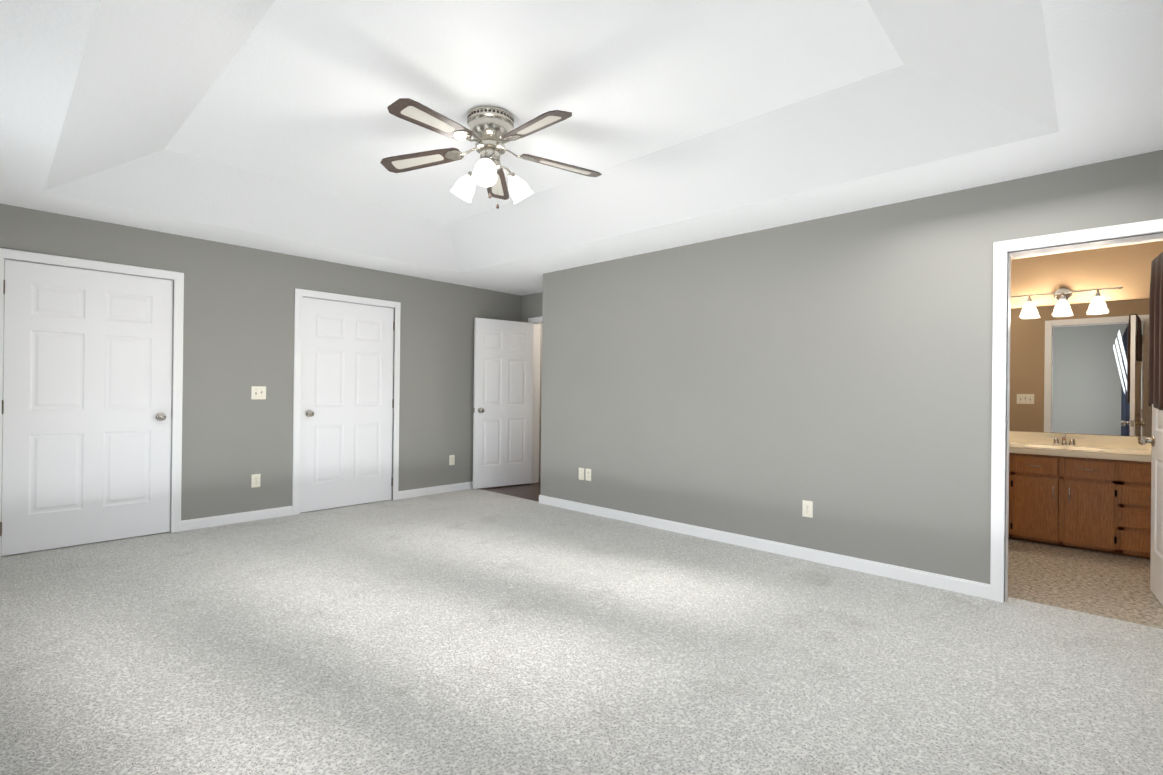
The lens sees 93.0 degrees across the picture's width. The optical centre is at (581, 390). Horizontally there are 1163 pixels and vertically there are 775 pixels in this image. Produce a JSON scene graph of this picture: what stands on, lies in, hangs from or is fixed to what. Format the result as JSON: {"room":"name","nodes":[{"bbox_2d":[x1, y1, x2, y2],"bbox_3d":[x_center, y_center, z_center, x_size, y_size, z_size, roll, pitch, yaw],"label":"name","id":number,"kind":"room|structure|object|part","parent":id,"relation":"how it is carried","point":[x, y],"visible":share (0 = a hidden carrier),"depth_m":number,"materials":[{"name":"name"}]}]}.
{"room":"empty bedroom","nodes":[
{"label":"empty bedroom","id":0,"kind":"room"},
{"bbox_2d":[0,204,541,537],"bbox_3d":[-1.794,-0.214,6.270,0.120,2.790,7.660,1,0,43],"label":"wall","id":1,"kind":"structure","parent":0,"point":[238,324],"depth_m":4.99,"materials":[{"name":"grey paint"}]},
{"bbox_2d":[0,280,4,535],"bbox_3d":[-3.997,0.118,3.810,0.014,1.769,0.011,1,0,43],"label":"closet door hinges","id":2,"kind":"object","parent":1,"relation":"attached to","point":[2,407],"visible":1,"depth_m":3.81,"materials":[{"name":"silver metal"}]},
{"bbox_2d":[1,260,172,555],"bbox_3d":[-3.664,0.124,4.153,0.104,2.051,0.948,1,0,43],"label":"closet door","id":3,"kind":"structure","parent":1,"relation":"in","point":[86,457],"depth_m":4.12,"materials":[{"name":"white wood"}]},
{"bbox_3d":[-3.378,0.212,4.437,0.070,0.068,0.068,1,0,43],"label":"knob","id":4,"kind":"part","parent":3,"relation":"part of","materials":[{"name":"silver metal"}]},
{"bbox_2d":[181,506,292,530],"bbox_3d":[-3.015,1.123,4.874,0.016,0.086,0.868,1,0,43],"label":"baseboard","id":5,"kind":"structure","parent":1,"relation":"attached to","point":[198,523],"depth_m":4.84,"materials":[{"name":"white wood"}]},
{"bbox_2d":[251,474,260,487],"bbox_3d":[-2.929,0.812,4.967,0.008,0.117,0.072,1,0,43],"label":"electrical outlet","id":6,"kind":"object","parent":1,"relation":"attached to","point":[255,480],"visible":1,"depth_m":4.96,"materials":[{"name":"white plastic"}]},
{"bbox_2d":[251,386,265,398],"bbox_3d":[-2.909,0.021,4.977,0.013,0.118,0.118,1,0,43],"label":"light switch","id":7,"kind":"object","parent":1,"relation":"attached to","point":[258,392],"visible":1,"depth_m":4.97,"materials":[{"name":"white plastic"}]},
{"bbox_2d":[300,297,392,512],"bbox_3d":[-2.337,0.141,5.580,0.104,2.051,0.930,1,0,43],"label":"closet door","id":8,"kind":"structure","parent":1,"relation":"in","point":[346,404],"depth_m":5.56,"materials":[{"name":"white wood"}]},
{"bbox_3d":[-2.594,0.222,5.279,0.070,0.068,0.068,1,0,43],"label":"knob","id":9,"kind":"part","parent":8,"relation":"part of","materials":[{"name":"silver metal"}]},
{"bbox_2d":[391,322,394,485],"bbox_3d":[-2.025,0.144,5.930,0.014,1.769,0.011,1,0,43],"label":"closet door hinges","id":10,"kind":"object","parent":1,"relation":"attached to","point":[393,399],"visible":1,"depth_m":5.93,"materials":[{"name":"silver metal"}]},
{"bbox_2d":[398,481,472,498],"bbox_3d":[-1.397,1.143,6.613,0.018,0.086,1.738,1,0,43],"label":"baseboard","id":11,"kind":"structure","parent":1,"relation":"attached to","point":[404,494],"depth_m":6.30,"materials":[{"name":"white wood"}]},
{"bbox_2d":[449,455,454,464],"bbox_3d":[-1.520,0.817,6.481,0.008,0.117,0.072,1,0,43],"label":"electrical outlet","id":12,"kind":"object","parent":1,"relation":"attached to","point":[451,459],"visible":1,"depth_m":6.48,"materials":[{"name":"white plastic"}]},
{"bbox_2d":[473,318,533,488],"bbox_3d":[-0.959,0.156,6.840,0.805,2.047,0.175,1,0,-36],"label":"entry door","id":13,"kind":"structure","parent":1,"relation":"in","point":[503,405],"depth_m":6.81,"materials":[{"name":"white wood"}]},
{"bbox_3d":[-1.243,0.237,6.634,0.105,0.068,0.175,1,0,-36],"label":"knob","id":14,"kind":"part","parent":13,"relation":"part of","materials":[{"name":"silver metal"}]},
{"bbox_2d":[479,478,540,501],"bbox_3d":[0.213,1.232,7.466,1.450,0.048,3.150,1,0,43],"label":"floor","id":15,"kind":"structure","parent":0,"point":[531,491],"depth_m":6.61,"materials":[{"name":"brown wood"}]},
{"bbox_2d":[522,292,542,322],"bbox_3d":[-0.313,-0.196,6.886,1.210,2.790,0.120,1,0,43],"label":"wall","id":16,"kind":"structure","parent":0,"point":[532,305],"depth_m":7.11,"materials":[{"name":"grey paint"}]},
{"bbox_2d":[528,316,541,483],"bbox_3d":[-0.302,0.133,6.872,0.948,2.134,0.164,1,0,43],"label":"door frame","id":17,"kind":"structure","parent":16,"relation":"attached to","point":[536,402],"depth_m":7.16,"materials":[{"name":"white wood"}]},
{"bbox_2d":[0,0,1162,295],"bbox_3d":[0.725,-1.431,4.010,6.670,0.392,7.560,1,0,43],"label":"ceiling","id":18,"kind":"structure","parent":0,"point":[270,126],"depth_m":2.84,"materials":[{"name":"white paint"}]},
{"bbox_2d":[380,98,601,208],"bbox_3d":[-0.503,-1.281,3.076,1.279,0.522,1.295,1,0,43],"label":"ceiling fan","id":19,"kind":"object","parent":18,"relation":"hanging from","point":[491,132],"visible":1,"depth_m":3.04,"materials":[{"name":"brown wood"}]},
{"label":"blade","id":20,"kind":"part","parent":19,"relation":"part of","materials":[{"name":"brown wood"}]},
{"bbox_3d":[-0.737,-1.340,2.750,0.148,0.006,0.493,-12,-2,32],"label":"blade","id":21,"kind":"part","parent":19,"relation":"part of","materials":[{"name":"brown wood"}]},
{"bbox_3d":[-0.684,-1.167,3.201,0.146,0.154,0.129,1,0,28],"label":"lamp shade","id":22,"kind":"part","parent":19,"relation":"part of","materials":[{"name":"white glass"}]},
{"bbox_3d":[-0.509,-1.166,2.922,0.129,0.154,0.146,1,0,-2],"label":"lamp shade","id":23,"kind":"part","parent":19,"relation":"part of","materials":[{"name":"white glass"}]},
{"bbox_3d":[-0.509,-1.187,2.943,0.054,0.073,0.066,1,0,-2],"label":"bulb","id":24,"kind":"part","parent":19,"relation":"part of","materials":[{"name":"white glass"}]},
{"label":"blade","id":25,"kind":"part","parent":19,"relation":"part of","materials":[{"name":"brown wood"}]},
{"bbox_3d":[-0.354,-1.163,3.213,0.146,0.154,0.129,1,0,-32],"label":"lamp shade","id":26,"kind":"part","parent":19,"relation":"part of","materials":[{"name":"white glass"}]},
{"bbox_3d":[-0.238,-1.335,2.788,0.148,0.006,0.493,-13,13,-39],"label":"blade","id":27,"kind":"part","parent":19,"relation":"part of","materials":[{"name":"brown wood"}]},
{"bbox_3d":[-0.120,-1.333,3.274,0.493,0.006,0.148,6,9,-22],"label":"blade","id":28,"kind":"part","parent":19,"relation":"part of","materials":[{"name":"brown wood"}]},
{"bbox_2d":[0,489,1162,774],"bbox_3d":[-0.653,1.214,3.041,6.210,0.050,4.510,1,0,43],"label":"floor","id":29,"kind":"structure","parent":0,"point":[472,631],"depth_m":2.44,"materials":[{"name":"grey carpet"}]},
{"bbox_2d":[1006,597,1162,633],"bbox_3d":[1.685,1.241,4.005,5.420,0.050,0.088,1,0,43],"label":"threshold","id":30,"kind":"object","parent":29,"relation":"on","point":[1097,617],"depth_m":3.01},
{"bbox_2d":[540,150,1162,601],"bbox_3d":[1.626,-0.179,4.015,5.540,2.790,0.060,1,0,43],"label":"wall","id":31,"kind":"structure","parent":0,"point":[764,384],"depth_m":3.93,"materials":[{"name":"grey paint"}]},
{"bbox_2d":[579,468,583,479],"bbox_3d":[0.001,0.826,5.473,0.072,0.117,0.013,1,0,43],"label":"outlet","id":32,"kind":"object","parent":31,"relation":"attached to","point":[581,473],"visible":1,"depth_m":5.47,"materials":[{"name":"white plastic"}]},
{"bbox_2d":[586,468,590,480],"bbox_3d":[0.066,0.825,5.407,0.072,0.117,0.008,1,0,43],"label":"electrical outlet","id":33,"kind":"object","parent":31,"relation":"attached to","point":[588,474],"visible":1,"depth_m":5.40,"materials":[{"name":"white plastic"}]},
{"bbox_2d":[539,495,989,598],"bbox_3d":[0.972,1.166,4.556,3.892,0.086,0.018,1,0,43],"label":"baseboard","id":34,"kind":"structure","parent":31,"relation":"attached to","point":[959,585],"depth_m":4.01,"materials":[{"name":"white wood"}]},
{"bbox_2d":[802,500,812,517],"bbox_3d":[1.621,0.850,3.960,0.072,0.117,0.008,1,0,43],"label":"electrical outlet","id":35,"kind":"object","parent":31,"relation":"attached to","point":[807,508],"visible":1,"depth_m":3.96,"materials":[{"name":"white plastic"}]},
{"bbox_2d":[1008,537,1162,628],"bbox_3d":[3.234,1.259,4.217,3.440,0.049,2.332,1,0,43],"label":"floor","id":36,"kind":"structure","parent":0,"point":[1107,584],"depth_m":3.57,"materials":[{"name":"beige tile"}]},
{"bbox_2d":[1008,443,1107,551],"bbox_3d":[3.976,0.875,4.560,0.712,0.735,0.585,1,0,43],"label":"base cabinet","id":37,"kind":"object","parent":36,"relation":"on","point":[1089,492],"depth_m":4.37,"materials":[{"name":"brown wood"}]},
{"bbox_2d":[1108,451,1151,558],"bbox_3d":[4.369,0.878,4.195,0.497,0.735,0.585,1,0,43],"label":"base cabinet","id":38,"kind":"object","parent":36,"relation":"on","point":[1129,472],"depth_m":4.09,"materials":[{"name":"brown wood"}]},
{"bbox_2d":[1009,442,1151,454],"bbox_3d":[3.927,0.536,4.603,2.718,0.134,0.591,1,0,43],"label":"countertop","id":39,"kind":"structure","parent":38,"relation":"on","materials":[{"name":"beige stone"}]},
{"bbox_2d":[1044,434,1084,446],"bbox_3d":[4.064,0.419,4.650,0.262,0.104,0.140,1,0,43],"label":"faucet","id":40,"kind":"object","parent":39,"relation":"on","point":[1056,443],"depth_m":4.67,"materials":[{"name":"silver metal"}]},
{"bbox_2d":[1011,241,1162,436],"bbox_3d":[4.003,-0.151,5.029,3.440,2.790,0.120,1,0,43],"label":"wall","id":41,"kind":"structure","parent":0,"point":[1127,268],"depth_m":4.69,"materials":[{"name":"beige paint"}]},
{"bbox_2d":[1011,286,1123,316],"bbox_3d":[4.128,-0.775,4.739,0.750,0.240,0.145,1,0,43],"label":"vanity light","id":42,"kind":"object","parent":41,"relation":"attached to","point":[1062,296],"visible":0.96,"depth_m":4.72,"materials":[{"name":"white glass"}]},
{"bbox_2d":[1009,298,1151,436],"bbox_3d":[4.132,-0.189,4.823,2.708,1.112,0.006,1,0,43],"label":"vanity mirror","id":43,"kind":"object","parent":41,"relation":"attached to","point":[1079,370],"visible":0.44,"depth_m":4.70,"materials":[{"name":"clear glass"}]},
{"bbox_3d":[1.711,-0.178,4.018,5.420,2.790,0.060,1,0,43],"label":"wall","id":44,"kind":"structure","parent":0,"visible":0},
{"bbox_2d":[990,219,1162,602],"bbox_3d":[2.775,0.182,2.982,0.884,2.092,0.164,1,0,43],"label":"door frame","id":45,"kind":"structure","parent":44,"relation":"attached to","point":[1001,284],"depth_m":3.19,"materials":[{"name":"white wood"}]},
{"bbox_2d":[1138,404,1162,604],"bbox_3d":[3.302,0.219,3.091,0.175,2.007,0.741,1,0,37],"label":"bathroom door","id":46,"kind":"structure","parent":44,"relation":"in","point":[1155,440],"depth_m":3.28,"materials":[{"name":"white wood"}]},
{"bbox_3d":[3.492,0.305,3.345,0.175,0.068,0.105,1,0,37],"label":"knob","id":47,"kind":"part","parent":46,"relation":"part of","materials":[{"name":"silver metal"}]},
{"bbox_2d":[1148,252,1162,409],"bbox_3d":[3.404,-0.343,3.220,0.090,0.914,0.343,1,0,37],"label":"hanging towel","id":48,"kind":"object","parent":46,"relation":"hanging from","point":[1155,396],"visible":1,"depth_m":3.23,"materials":[{"name":"brown fabric"}]}
]}

